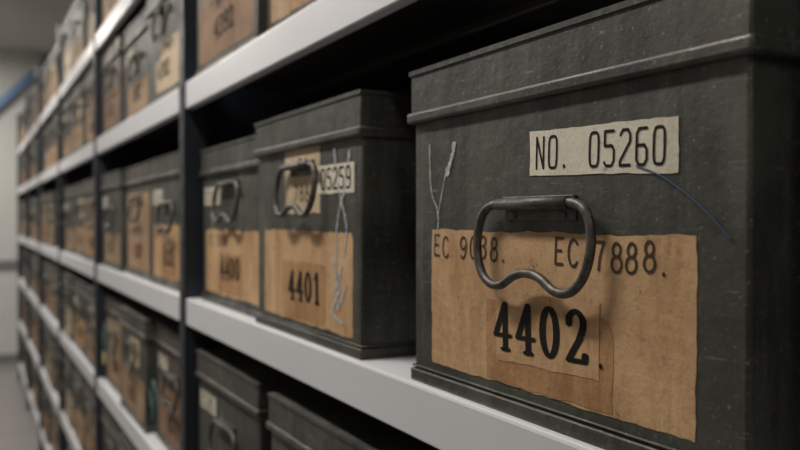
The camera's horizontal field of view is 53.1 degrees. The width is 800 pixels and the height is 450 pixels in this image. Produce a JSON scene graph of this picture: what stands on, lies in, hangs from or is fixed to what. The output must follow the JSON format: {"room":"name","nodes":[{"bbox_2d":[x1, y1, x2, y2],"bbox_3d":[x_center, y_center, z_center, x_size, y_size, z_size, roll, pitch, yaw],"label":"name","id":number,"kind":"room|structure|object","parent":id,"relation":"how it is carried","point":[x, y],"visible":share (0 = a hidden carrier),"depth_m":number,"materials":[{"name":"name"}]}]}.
{"room":"archive storage room","nodes":[
{"label":"archive storage room","id":0,"kind":"room"},
{"bbox_2d":[0,362,38,449],"bbox_3d":[-1.511,1.476,2.777,2.650,0.100,11.500,0,1,-28],"label":"floor","id":1,"kind":"structure","parent":0,"point":[18,427],"depth_m":5.84,"materials":[{"name":"plastic"}]},
{"bbox_2d":[17,114,26,392],"bbox_3d":[-2.922,0.201,6.759,0.517,2.380,1.298,0,1,-28],"label":"metal shelving unit","id":2,"kind":"object","parent":1,"relation":"on","point":[21,190],"visible":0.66,"depth_m":7.17,"materials":[{"name":"paint"}]},
{"bbox_2d":[18,113,22,145],"bbox_3d":[-3.128,-0.820,7.077,0.446,0.285,0.375,0,1,-28],"label":"box","id":3,"kind":"object","parent":2,"relation":"on","point":[21,114],"visible":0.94,"depth_m":6.88,"materials":[{"name":"black metal"}]},
{"bbox_2d":[19,201,22,235],"bbox_3d":[-3.128,-0.055,7.085,0.446,0.302,0.381,0,1,-28],"label":"box","id":4,"kind":"object","parent":2,"relation":"on","point":[20,212],"visible":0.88,"depth_m":6.97,"materials":[{"name":"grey metal"}]},
{"bbox_2d":[19,155,22,185],"bbox_3d":[-3.124,-0.464,7.082,0.446,0.272,0.375,0,1,-28],"label":"box","id":5,"kind":"object","parent":2,"relation":"on","point":[21,157],"visible":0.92,"depth_m":6.94,"materials":[{"name":"black metal"}]},
{"bbox_2d":[20,288,23,325],"bbox_3d":[-3.123,0.708,7.095,0.446,0.300,0.375,0,1,-28],"label":"box","id":6,"kind":"object","parent":2,"relation":"on","point":[22,291],"visible":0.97,"depth_m":6.96,"materials":[{"name":"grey cardboard"}]},
{"bbox_2d":[21,335,23,366],"bbox_3d":[-3.116,1.088,7.101,0.446,0.300,0.375,0,1,-28],"label":"box","id":7,"kind":"object","parent":2,"relation":"on","point":[22,343],"visible":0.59,"depth_m":7.01,"materials":[{"name":"black metal"}]},
{"bbox_2d":[21,200,25,237],"bbox_3d":[-2.941,-0.052,6.728,0.446,0.302,0.381,0,1,-28],"label":"box","id":8,"kind":"object","parent":2,"relation":"on","point":[23,217],"visible":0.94,"depth_m":6.52,"materials":[{"name":"black metal"}]},
{"bbox_2d":[22,107,25,140],"bbox_3d":[-2.933,-0.816,6.726,0.446,0.285,0.375,0,1,-28],"label":"box","id":9,"kind":"object","parent":2,"relation":"on","point":[24,110],"visible":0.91,"depth_m":6.60,"materials":[{"name":"black metal"}]},
{"bbox_2d":[22,152,25,184],"bbox_3d":[-2.934,-0.461,6.730,0.446,0.272,0.375,0,1,-29],"label":"box","id":10,"kind":"object","parent":2,"relation":"on","point":[24,154],"visible":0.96,"depth_m":6.61,"materials":[{"name":"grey metal"}]},
{"bbox_2d":[22,248,25,283],"bbox_3d":[-2.932,0.338,6.738,0.446,0.285,0.375,0,1,-28],"label":"box","id":11,"kind":"object","parent":2,"relation":"on","point":[24,249],"visible":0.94,"depth_m":6.61,"materials":[{"name":"grey cardboard"}]},
{"bbox_2d":[22,340,26,377],"bbox_3d":[-2.934,1.091,6.741,0.446,0.300,0.375,0,1,-28],"label":"box","id":12,"kind":"object","parent":2,"relation":"on","point":[24,353],"visible":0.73,"depth_m":6.59,"materials":[{"name":"black metal"}]},
{"bbox_2d":[23,292,25,328],"bbox_3d":[-2.930,0.711,6.740,0.446,0.300,0.375,0,1,-28],"label":"box","id":13,"kind":"object","parent":2,"relation":"on","point":[24,296],"visible":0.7,"depth_m":6.64,"materials":[{"name":"black metal"}]},
{"bbox_2d":[25,95,38,430],"bbox_3d":[-2.322,0.211,5.640,0.517,2.380,1.298,0,1,-28],"label":"metal shelving unit","id":14,"kind":"object","parent":1,"relation":"on","point":[31,185],"visible":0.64,"depth_m":6.05,"materials":[{"name":"paint"}]},
{"bbox_2d":[29,146,31,177],"bbox_3d":[-2.520,-0.454,5.967,0.446,0.272,0.375,0,1,-28],"label":"box","id":15,"kind":"object","parent":14,"relation":"on","point":[30,146],"visible":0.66,"depth_m":5.92,"materials":[{"name":"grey metal"}]},
{"bbox_2d":[29,199,32,239],"bbox_3d":[-2.519,-0.045,5.973,0.446,0.302,0.381,0,1,-29],"label":"box","id":16,"kind":"object","parent":14,"relation":"on","point":[31,205],"visible":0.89,"depth_m":5.91,"materials":[{"name":"black metal"}]},
{"bbox_2d":[28,92,34,131],"bbox_3d":[-2.526,-0.810,5.960,0.446,0.285,0.375,0,1,-28],"label":"box","id":17,"kind":"object","parent":14,"relation":"on","point":[31,113],"visible":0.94,"depth_m":5.79,"materials":[{"name":"black metal"}]},
{"bbox_2d":[29,301,34,345],"bbox_3d":[-2.522,0.718,5.976,0.446,0.300,0.375,0,1,-28],"label":"box","id":18,"kind":"object","parent":14,"relation":"on","point":[31,316],"visible":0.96,"depth_m":5.86,"materials":[{"name":"brown cardboard"}]},
{"bbox_2d":[30,356,33,396],"bbox_3d":[-2.519,1.098,5.982,0.446,0.300,0.375,0,1,-28],"label":"box","id":19,"kind":"object","parent":14,"relation":"on","point":[31,368],"visible":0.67,"depth_m":5.88,"materials":[{"name":"black metal"}]},
{"bbox_2d":[30,138,37,179],"bbox_3d":[-2.344,-0.451,5.607,0.446,0.272,0.375,0,1,-29],"label":"box","id":20,"kind":"object","parent":14,"relation":"on","point":[34,160],"visible":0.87,"depth_m":5.44,"materials":[{"name":"black metal"}]},
{"bbox_2d":[29,252,38,292],"bbox_3d":[-2.523,0.344,5.973,0.446,0.285,0.375,0,1,-28],"label":"box","id":21,"kind":"object","parent":14,"relation":"on","point":[31,266],"visible":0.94,"depth_m":5.83,"materials":[{"name":"grey cardboard"}]},
{"bbox_2d":[32,197,38,241],"bbox_3d":[-2.337,-0.042,5.614,0.446,0.302,0.381,0,1,-29],"label":"box","id":22,"kind":"object","parent":14,"relation":"on","point":[35,199],"visible":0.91,"depth_m":5.46,"materials":[{"name":"brown cardboard"}]},
{"bbox_2d":[32,360,38,411],"bbox_3d":[-2.339,1.101,5.620,0.446,0.300,0.375,0,1,-28],"label":"box","id":23,"kind":"object","parent":14,"relation":"on","point":[35,382],"visible":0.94,"depth_m":5.42,"materials":[{"name":"black metal"}]},
{"bbox_2d":[32,254,38,297],"bbox_3d":[-2.333,0.347,5.615,0.446,0.285,0.375,0,1,-28],"label":"box","id":24,"kind":"object","parent":14,"relation":"on","point":[35,255],"visible":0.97,"depth_m":5.49,"materials":[{"name":"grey metal"}]},
{"bbox_2d":[33,84,37,123],"bbox_3d":[-2.327,-0.807,5.610,0.446,0.285,0.375,0,1,-28],"label":"box","id":25,"kind":"object","parent":14,"relation":"on","point":[35,97],"visible":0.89,"depth_m":5.49,"materials":[{"name":"black metal"}]},
{"bbox_2d":[33,306,38,354],"bbox_3d":[-2.332,0.721,5.620,0.446,0.300,0.375,0,1,-28],"label":"box","id":26,"kind":"object","parent":14,"relation":"on","point":[35,327],"visible":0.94,"depth_m":5.49,"materials":[{"name":"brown cardboard"}]},
{"bbox_2d":[36,256,38,299],"bbox_3d":[-2.146,0.350,5.257,0.446,0.285,0.375,0,1,-28],"label":"box","id":27,"kind":"object","parent":14,"relation":"on","point":[37,274],"visible":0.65,"depth_m":5.21,"materials":[{"name":"black metal"}]},
{"bbox_2d":[37,312,38,356],"bbox_3d":[-2.142,0.724,5.265,0.446,0.300,0.375,0,1,-28],"label":"box","id":28,"kind":"object","parent":14,"relation":"on","point":[38,312],"visible":0.13,"depth_m":5.21,"materials":[{"name":"black metal"}]},
{"bbox_2d":[38,67,58,449],"bbox_3d":[-1.722,0.220,4.521,0.517,2.380,1.298,0,1,-28],"label":"metal shelving unit","id":29,"kind":"object","parent":1,"relation":"on","point":[47,180],"visible":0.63,"depth_m":4.93,"materials":[{"name":"paint"}]},
{"bbox_2d":[40,193,48,245],"bbox_3d":[-1.933,-0.035,4.846,0.446,0.302,0.381,0,1,-29],"label":"box","id":30,"kind":"object","parent":29,"relation":"on","point":[44,197],"visible":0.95,"depth_m":4.67,"materials":[{"name":"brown cardboard"}]},
{"bbox_2d":[41,61,48,111],"bbox_3d":[-1.927,-0.800,4.842,0.446,0.285,0.375,0,1,-28],"label":"box","id":31,"kind":"object","parent":29,"relation":"on","point":[45,89],"visible":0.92,"depth_m":4.69,"materials":[{"name":"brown cardboard"}]},
{"bbox_2d":[42,319,48,374],"bbox_3d":[-1.925,0.728,4.858,0.446,0.300,0.375,0,1,-29],"label":"box","id":32,"kind":"object","parent":29,"relation":"on","point":[45,325],"visible":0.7,"depth_m":4.77,"materials":[{"name":"black metal"}]},
{"bbox_2d":[41,381,50,443],"bbox_3d":[-1.930,1.108,4.854,0.446,0.300,0.375,0,1,-28],"label":"box","id":33,"kind":"object","parent":29,"relation":"on","point":[45,405],"visible":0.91,"depth_m":4.67,"materials":[{"name":"black metal"}]},
{"bbox_2d":[42,124,49,171],"bbox_3d":[-1.921,-0.444,4.848,0.446,0.272,0.375,0,1,-28],"label":"box","id":34,"kind":"object","parent":29,"relation":"on","point":[46,148],"visible":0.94,"depth_m":4.70,"materials":[{"name":"black metal"}]},
{"bbox_2d":[43,259,57,310],"bbox_3d":[-1.922,0.354,4.854,0.446,0.285,0.375,0,1,-28],"label":"box","id":35,"kind":"object","parent":29,"relation":"on","point":[46,261],"visible":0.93,"depth_m":4.71,"materials":[{"name":"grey metal"}]},
{"bbox_2d":[46,327,56,391],"bbox_3d":[-1.741,0.731,4.498,0.446,0.300,0.375,0,1,-28],"label":"box","id":36,"kind":"object","parent":29,"relation":"on","point":[51,353],"visible":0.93,"depth_m":4.32,"materials":[{"name":"black metal"}]},
{"bbox_2d":[47,48,55,102],"bbox_3d":[-1.733,-0.797,4.487,0.446,0.285,0.375,0,1,-28],"label":"box","id":37,"kind":"object","parent":29,"relation":"on","point":[51,82],"visible":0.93,"depth_m":4.33,"materials":[{"name":"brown cardboard"}]},
{"bbox_2d":[48,118,54,167],"bbox_3d":[-1.728,-0.441,4.494,0.446,0.272,0.375,0,1,-28],"label":"box","id":38,"kind":"object","parent":29,"relation":"on","point":[51,144],"visible":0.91,"depth_m":4.41,"materials":[{"name":"black metal"}]},
{"bbox_2d":[47,191,57,247],"bbox_3d":[-1.737,-0.032,4.491,0.446,0.302,0.381,0,1,-28],"label":"box","id":39,"kind":"object","parent":29,"relation":"on","point":[52,196],"visible":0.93,"depth_m":4.26,"materials":[{"name":"black metal"}]},
{"bbox_2d":[48,262,57,319],"bbox_3d":[-1.733,0.357,4.497,0.446,0.285,0.375,0,1,-28],"label":"box","id":40,"kind":"object","parent":29,"relation":"on","point":[52,286],"visible":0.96,"depth_m":4.33,"materials":[{"name":"brown cardboard"}]},
{"bbox_2d":[49,399,56,449],"bbox_3d":[-1.729,1.111,4.509,0.446,0.300,0.375,0,1,-29],"label":"box","id":41,"kind":"object","parent":29,"relation":"on","point":[53,422],"visible":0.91,"depth_m":4.41,"materials":[{"name":"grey metal"}]},
{"bbox_2d":[53,111,57,164],"bbox_3d":[-1.545,-0.438,4.136,0.446,0.272,0.375,0,1,-29],"label":"box","id":42,"kind":"object","parent":29,"relation":"on","point":[55,124],"visible":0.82,"depth_m":4.09,"materials":[{"name":"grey metal"}]},
{"bbox_2d":[54,43,57,92],"bbox_3d":[-1.542,-0.794,4.134,0.446,0.285,0.375,0,1,-28],"label":"box","id":43,"kind":"object","parent":29,"relation":"on","point":[55,47],"visible":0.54,"depth_m":4.10,"materials":[{"name":"black metal"}]},
{"bbox_2d":[55,266,57,321],"bbox_3d":[-1.540,0.360,4.144,0.446,0.285,0.375,0,1,-28],"label":"box","id":44,"kind":"object","parent":29,"relation":"on","point":[56,275],"visible":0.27,"depth_m":4.16,"materials":[{"name":"cardboard"}]},
{"bbox_2d":[55,337,58,396],"bbox_3d":[-1.540,0.734,4.145,0.446,0.300,0.375,0,1,-28],"label":"box","id":45,"kind":"object","parent":29,"relation":"on","point":[57,339],"visible":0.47,"depth_m":4.13,"materials":[{"name":"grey metal"}]},
{"bbox_2d":[55,413,58,449],"bbox_3d":[-1.542,1.114,4.149,0.446,0.300,0.375,0,1,-28],"label":"box","id":46,"kind":"object","parent":29,"relation":"on","point":[56,416],"visible":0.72,"depth_m":4.10,"materials":[{"name":"black metal"}]},
{"bbox_2d":[56,191,57,247],"bbox_3d":[-1.536,-0.029,4.141,0.446,0.302,0.381,0,1,-28],"label":"box","id":47,"kind":"object","parent":29,"relation":"on","point":[56,191],"visible":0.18,"depth_m":4.08,"materials":[{"name":"black metal"}]},
{"bbox_2d":[57,22,93,449],"bbox_3d":[-1.121,0.230,3.402,0.517,2.380,1.298,0,1,-28],"label":"metal shelving unit","id":48,"kind":"object","parent":1,"relation":"on","point":[77,168],"visible":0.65,"depth_m":3.78,"materials":[{"name":"paint"}]},
{"bbox_2d":[61,10,71,82],"bbox_3d":[-1.331,-0.790,3.721,0.446,0.285,0.375,0,1,-28],"label":"box","id":49,"kind":"object","parent":48,"relation":"on","point":[66,48],"visible":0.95,"depth_m":3.59,"materials":[{"name":"cardboard"}]},
{"bbox_2d":[61,94,72,159],"bbox_3d":[-1.331,-0.435,3.724,0.446,0.272,0.375,0,1,-29],"label":"box","id":50,"kind":"object","parent":48,"relation":"on","point":[67,127],"visible":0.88,"depth_m":3.58,"materials":[{"name":"black metal"}]},
{"bbox_2d":[62,349,73,429],"bbox_3d":[-1.331,0.737,3.733,0.446,0.300,0.375,0,1,-28],"label":"box","id":51,"kind":"object","parent":48,"relation":"on","point":[68,378],"visible":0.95,"depth_m":3.58,"materials":[{"name":"black metal"}]},
{"bbox_2d":[63,185,74,253],"bbox_3d":[-1.324,-0.026,3.732,0.446,0.302,0.381,0,1,-29],"label":"box","id":52,"kind":"object","parent":48,"relation":"on","point":[69,222],"visible":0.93,"depth_m":3.59,"materials":[{"name":"black metal"}]},
{"bbox_2d":[66,437,72,449],"bbox_3d":[-1.317,1.117,3.743,0.446,0.300,0.375,0,1,-28],"label":"box","id":53,"kind":"object","parent":48,"relation":"on","point":[69,444],"visible":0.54,"depth_m":3.72,"materials":[{"name":"black metal"}]},
{"bbox_2d":[61,271,88,341],"bbox_3d":[-1.332,0.364,3.731,0.446,0.285,0.375,0,1,-28],"label":"box","id":54,"kind":"object","parent":48,"relation":"on","point":[67,277],"visible":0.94,"depth_m":3.58,"materials":[{"name":"brown cardboard"}]},
{"bbox_2d":[71,80,85,153],"bbox_3d":[-1.140,-0.431,3.369,0.446,0.272,0.375,0,1,-28],"label":"box","id":55,"kind":"object","parent":48,"relation":"on","point":[78,94],"visible":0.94,"depth_m":3.21,"materials":[{"name":"black metal"}]},
{"bbox_2d":[70,0,87,69],"bbox_3d":[-1.140,-0.787,3.367,0.446,0.285,0.375,0,1,-29],"label":"box","id":56,"kind":"object","parent":48,"relation":"on","point":[79,39],"visible":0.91,"depth_m":3.21,"materials":[{"name":"black metal"}]},
{"bbox_2d":[73,182,84,257],"bbox_3d":[-1.131,-0.022,3.376,0.446,0.302,0.381,0,1,-28],"label":"box","id":57,"kind":"object","parent":48,"relation":"on","point":[78,188],"visible":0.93,"depth_m":3.27,"materials":[{"name":"brown cardboard"}]},
{"bbox_2d":[72,362,86,449],"bbox_3d":[-1.138,0.741,3.376,0.446,0.300,0.375,0,1,-28],"label":"box","id":58,"kind":"object","parent":48,"relation":"on","point":[79,397],"visible":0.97,"depth_m":3.22,"materials":[{"name":"black metal"}]},
{"bbox_2d":[72,277,93,355],"bbox_3d":[-1.136,0.367,3.377,0.446,0.285,0.375,0,1,-28],"label":"box","id":59,"kind":"object","parent":48,"relation":"on","point":[78,287],"visible":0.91,"depth_m":3.24,"materials":[{"name":"brown cardboard"}]},
{"bbox_2d":[82,178,93,261],"bbox_3d":[-0.949,-0.019,3.018,0.446,0.302,0.381,0,1,-29],"label":"box","id":60,"kind":"object","parent":48,"relation":"on","point":[88,185],"visible":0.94,"depth_m":2.95,"materials":[{"name":"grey metal"}]},
{"bbox_2d":[84,284,93,368],"bbox_3d":[-0.947,0.370,3.019,0.446,0.285,0.375,0,1,-28],"label":"box","id":61,"kind":"object","parent":48,"relation":"on","point":[89,288],"visible":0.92,"depth_m":2.95,"materials":[{"name":"black metal"}]},
{"bbox_2d":[84,67,93,145],"bbox_3d":[-0.945,-0.428,3.013,0.446,0.272,0.375,0,1,-28],"label":"box","id":62,"kind":"object","parent":48,"relation":"on","point":[88,89],"visible":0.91,"depth_m":2.94,"materials":[{"name":"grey metal"}]},
{"bbox_2d":[84,379,94,449],"bbox_3d":[-0.948,0.744,3.022,0.446,0.300,0.375,0,1,-28],"label":"box","id":63,"kind":"object","parent":48,"relation":"on","point":[89,422],"visible":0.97,"depth_m":2.94,"materials":[{"name":"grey metal"}]},
{"bbox_2d":[86,0,92,45],"bbox_3d":[-0.939,-0.784,3.013,0.446,0.285,0.375,0,1,-28],"label":"box","id":64,"kind":"object","parent":48,"relation":"on","point":[89,16],"visible":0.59,"depth_m":2.96,"materials":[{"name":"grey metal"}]},
{"bbox_2d":[93,0,179,449],"bbox_3d":[-0.521,0.240,2.283,0.517,2.380,1.298,0,1,-28],"label":"metal shelving unit","id":65,"kind":"object","parent":1,"relation":"on","point":[153,132],"visible":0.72,"depth_m":2.56,"materials":[{"name":"paint"}]},
{"bbox_2d":[103,0,119,23],"bbox_3d":[-0.726,-0.780,2.606,0.446,0.285,0.375,0,1,-29],"label":"box","id":66,"kind":"object","parent":65,"relation":"on","point":[108,5],"visible":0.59,"depth_m":2.56,"materials":[{"name":"black metal"}]},
{"bbox_2d":[100,403,124,449],"bbox_3d":[-0.729,0.747,2.617,0.446,0.300,0.375,0,1,-29],"label":"box","id":67,"kind":"object","parent":65,"relation":"on","point":[111,427],"visible":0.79,"depth_m":2.52,"materials":[{"name":"black metal"}]},
{"bbox_2d":[101,35,124,134],"bbox_3d":[-0.726,-0.425,2.605,0.446,0.272,0.375,0,1,-28],"label":"box","id":68,"kind":"object","parent":65,"relation":"on","point":[113,59],"visible":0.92,"depth_m":2.44,"materials":[{"name":"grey metal"}]},
{"bbox_2d":[100,169,126,271],"bbox_3d":[-0.728,-0.016,2.610,0.446,0.302,0.381,0,1,-28],"label":"box","id":69,"kind":"object","parent":65,"relation":"on","point":[113,188],"visible":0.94,"depth_m":2.44,"materials":[{"name":"black metal"}]},
{"bbox_2d":[104,293,145,395],"bbox_3d":[-0.718,0.374,2.617,0.446,0.285,0.375,0,1,-28],"label":"box","id":70,"kind":"object","parent":65,"relation":"on","point":[112,301],"visible":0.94,"depth_m":2.51,"materials":[{"name":"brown cardboard"}]},
{"bbox_2d":[103,323,107,363],"bbox_3d":[-0.904,0.364,2.454,0.007,0.126,0.078,0,1,-28],"label":"tag","id":71,"kind":"object","parent":70,"relation":"attached to","point":[104,323],"visible":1,"depth_m":2.46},
{"bbox_2d":[119,432,137,449],"bbox_3d":[-0.542,0.750,2.259,0.446,0.300,0.375,0,1,-29],"label":"box","id":72,"kind":"object","parent":65,"relation":"on","point":[126,443],"visible":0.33,"depth_m":2.25,"materials":[{"name":"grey metal"}]},
{"bbox_2d":[123,7,147,120],"bbox_3d":[-0.530,-0.422,2.256,0.446,0.272,0.375,0,1,-29],"label":"box","id":73,"kind":"object","parent":65,"relation":"on","point":[135,47],"visible":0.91,"depth_m":2.15,"materials":[{"name":"black metal"}]},
{"bbox_2d":[124,161,151,280],"bbox_3d":[-0.527,-0.013,2.257,0.446,0.302,0.381,0,1,-28],"label":"box","id":74,"kind":"object","parent":65,"relation":"on","point":[139,187],"visible":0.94,"depth_m":2.12,"materials":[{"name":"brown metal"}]},
{"bbox_2d":[118,305,175,433],"bbox_3d":[-0.543,0.377,2.256,0.446,0.285,0.375,0,1,-29],"label":"box","id":75,"kind":"object","parent":65,"relation":"on","point":[139,348],"visible":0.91,"depth_m":2.08,"materials":[{"name":"black metal"}]},
{"bbox_2d":[145,0,178,107],"bbox_3d":[-0.351,-0.419,1.893,0.446,0.272,0.375,0,1,-28],"label":"box","id":76,"kind":"object","parent":65,"relation":"on","point":[162,16],"visible":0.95,"depth_m":1.80,"materials":[{"name":"cardboard"}]},
{"bbox_2d":[149,151,179,291],"bbox_3d":[-0.343,-0.010,1.902,0.446,0.302,0.381,0,1,-29],"label":"box","id":77,"kind":"object","parent":65,"relation":"on","point":[164,170],"visible":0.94,"depth_m":1.82,"materials":[{"name":"black metal"}]},
{"bbox_2d":[155,320,179,449],"bbox_3d":[-0.333,0.380,1.906,0.446,0.285,0.375,0,1,-28],"label":"box","id":78,"kind":"object","parent":65,"relation":"on","point":[167,338],"visible":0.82,"depth_m":1.85,"materials":[{"name":"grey metal"}]},
{"bbox_2d":[150,380,158,429],"bbox_3d":[-0.552,0.403,1.796,0.007,0.102,0.065,0,1,-28],"label":"tag","id":79,"kind":"object","parent":78,"relation":"attached to","point":[153,380],"visible":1,"depth_m":1.79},
{"bbox_2d":[179,0,624,449],"bbox_3d":[0.230,0.252,0.883,0.517,2.380,1.935,0,1,-28],"label":"metal shelving unit","id":80,"kind":"object","parent":1,"relation":"on","point":[329,49],"visible":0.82,"depth_m":1.16,"materials":[{"name":"paint"}]},
{"bbox_2d":[200,135,258,317],"bbox_3d":[-0.116,0.000,1.487,0.446,0.290,0.375,0,1,-28],"label":"box","id":81,"kind":"object","parent":80,"relation":"on","point":[230,170],"visible":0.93,"depth_m":1.37,"materials":[{"name":"black metal"}]},
{"bbox_2d":[195,0,266,76],"bbox_3d":[-0.121,-0.415,1.464,0.446,0.272,0.381,0,1,-28],"label":"box","id":82,"kind":"object","parent":80,"relation":"on","point":[225,27],"visible":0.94,"depth_m":1.36,"materials":[{"name":"brown cardboard"}]},
{"bbox_2d":[195,347,313,449],"bbox_3d":[-0.124,0.384,1.492,0.446,0.285,0.375,0,1,-29],"label":"box","id":83,"kind":"object","parent":80,"relation":"on","point":[235,385],"visible":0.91,"depth_m":1.35,"materials":[{"name":"black metal"}]},
{"bbox_2d":[265,0,316,31],"bbox_3d":[0.065,-0.412,1.134,0.446,0.272,0.381,0,1,-28],"label":"box","id":84,"kind":"object","parent":80,"relation":"on","point":[278,11],"visible":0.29,"depth_m":1.14,"materials":[{"name":"brown cardboard"}]},
{"bbox_2d":[253,89,415,359],"bbox_3d":[0.051,-0.003,1.147,0.446,0.302,0.378,0,1,-28],"label":"box","id":85,"kind":"object","parent":80,"relation":"on","point":[337,175],"visible":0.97,"depth_m":0.94,"materials":[{"name":"black metal"}]},
{"bbox_2d":[266,388,438,449],"bbox_3d":[0.078,0.387,1.107,0.446,0.285,0.375,0,1,-29],"label":"box","id":86,"kind":"object","parent":80,"relation":"on","point":[310,418],"visible":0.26,"depth_m":1.03,"materials":[{"name":"black metal"}]},
{"bbox_2d":[407,0,799,449],"bbox_3d":[0.286,0.001,0.712,0.443,0.302,0.395,0,1,-28],"label":"box","id":87,"kind":"object","parent":80,"relation":"on","point":[608,198],"visible":1,"depth_m":0.53,"materials":[{"name":"black metal"}]},
{"bbox_2d":[0,50,48,353],"bbox_3d":[-4.252,-0.179,7.874,2.650,3.320,0.100,0,1,-28],"label":"wall","id":88,"kind":"structure","parent":0,"point":[14,65],"depth_m":8.01,"materials":[{"name":"paint"}]},
{"bbox_2d":[0,353,17,363],"bbox_3d":[-4.224,1.337,7.837,2.650,0.090,0.015,0,1,-28],"label":"baseboard","id":89,"kind":"structure","parent":88,"relation":"attached to","point":[4,358],"depth_m":8.00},
{"bbox_2d":[0,260,17,267],"bbox_3d":[-4.221,0.392,7.822,2.650,0.080,0.030,0,1,-28],"label":"trim","id":90,"kind":"structure","parent":88,"relation":"attached to","point":[3,263],"depth_m":7.98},
{"bbox_2d":[0,54,49,109],"bbox_3d":[-3.991,-1.153,7.887,1.194,1.230,0.110,0,1,-28],"label":"conduit pipe","id":91,"kind":"object","parent":88,"relation":"attached to","point":[32,75],"visible":0.66,"depth_m":7.96,"materials":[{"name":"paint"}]},
{"bbox_2d":[0,0,74,53],"bbox_3d":[-1.511,-1.744,2.749,2.650,0.100,11.500,0,1,-28],"label":"ceiling","id":92,"kind":"structure","parent":0,"point":[30,26],"depth_m":6.87,"materials":[{"name":"paint"}]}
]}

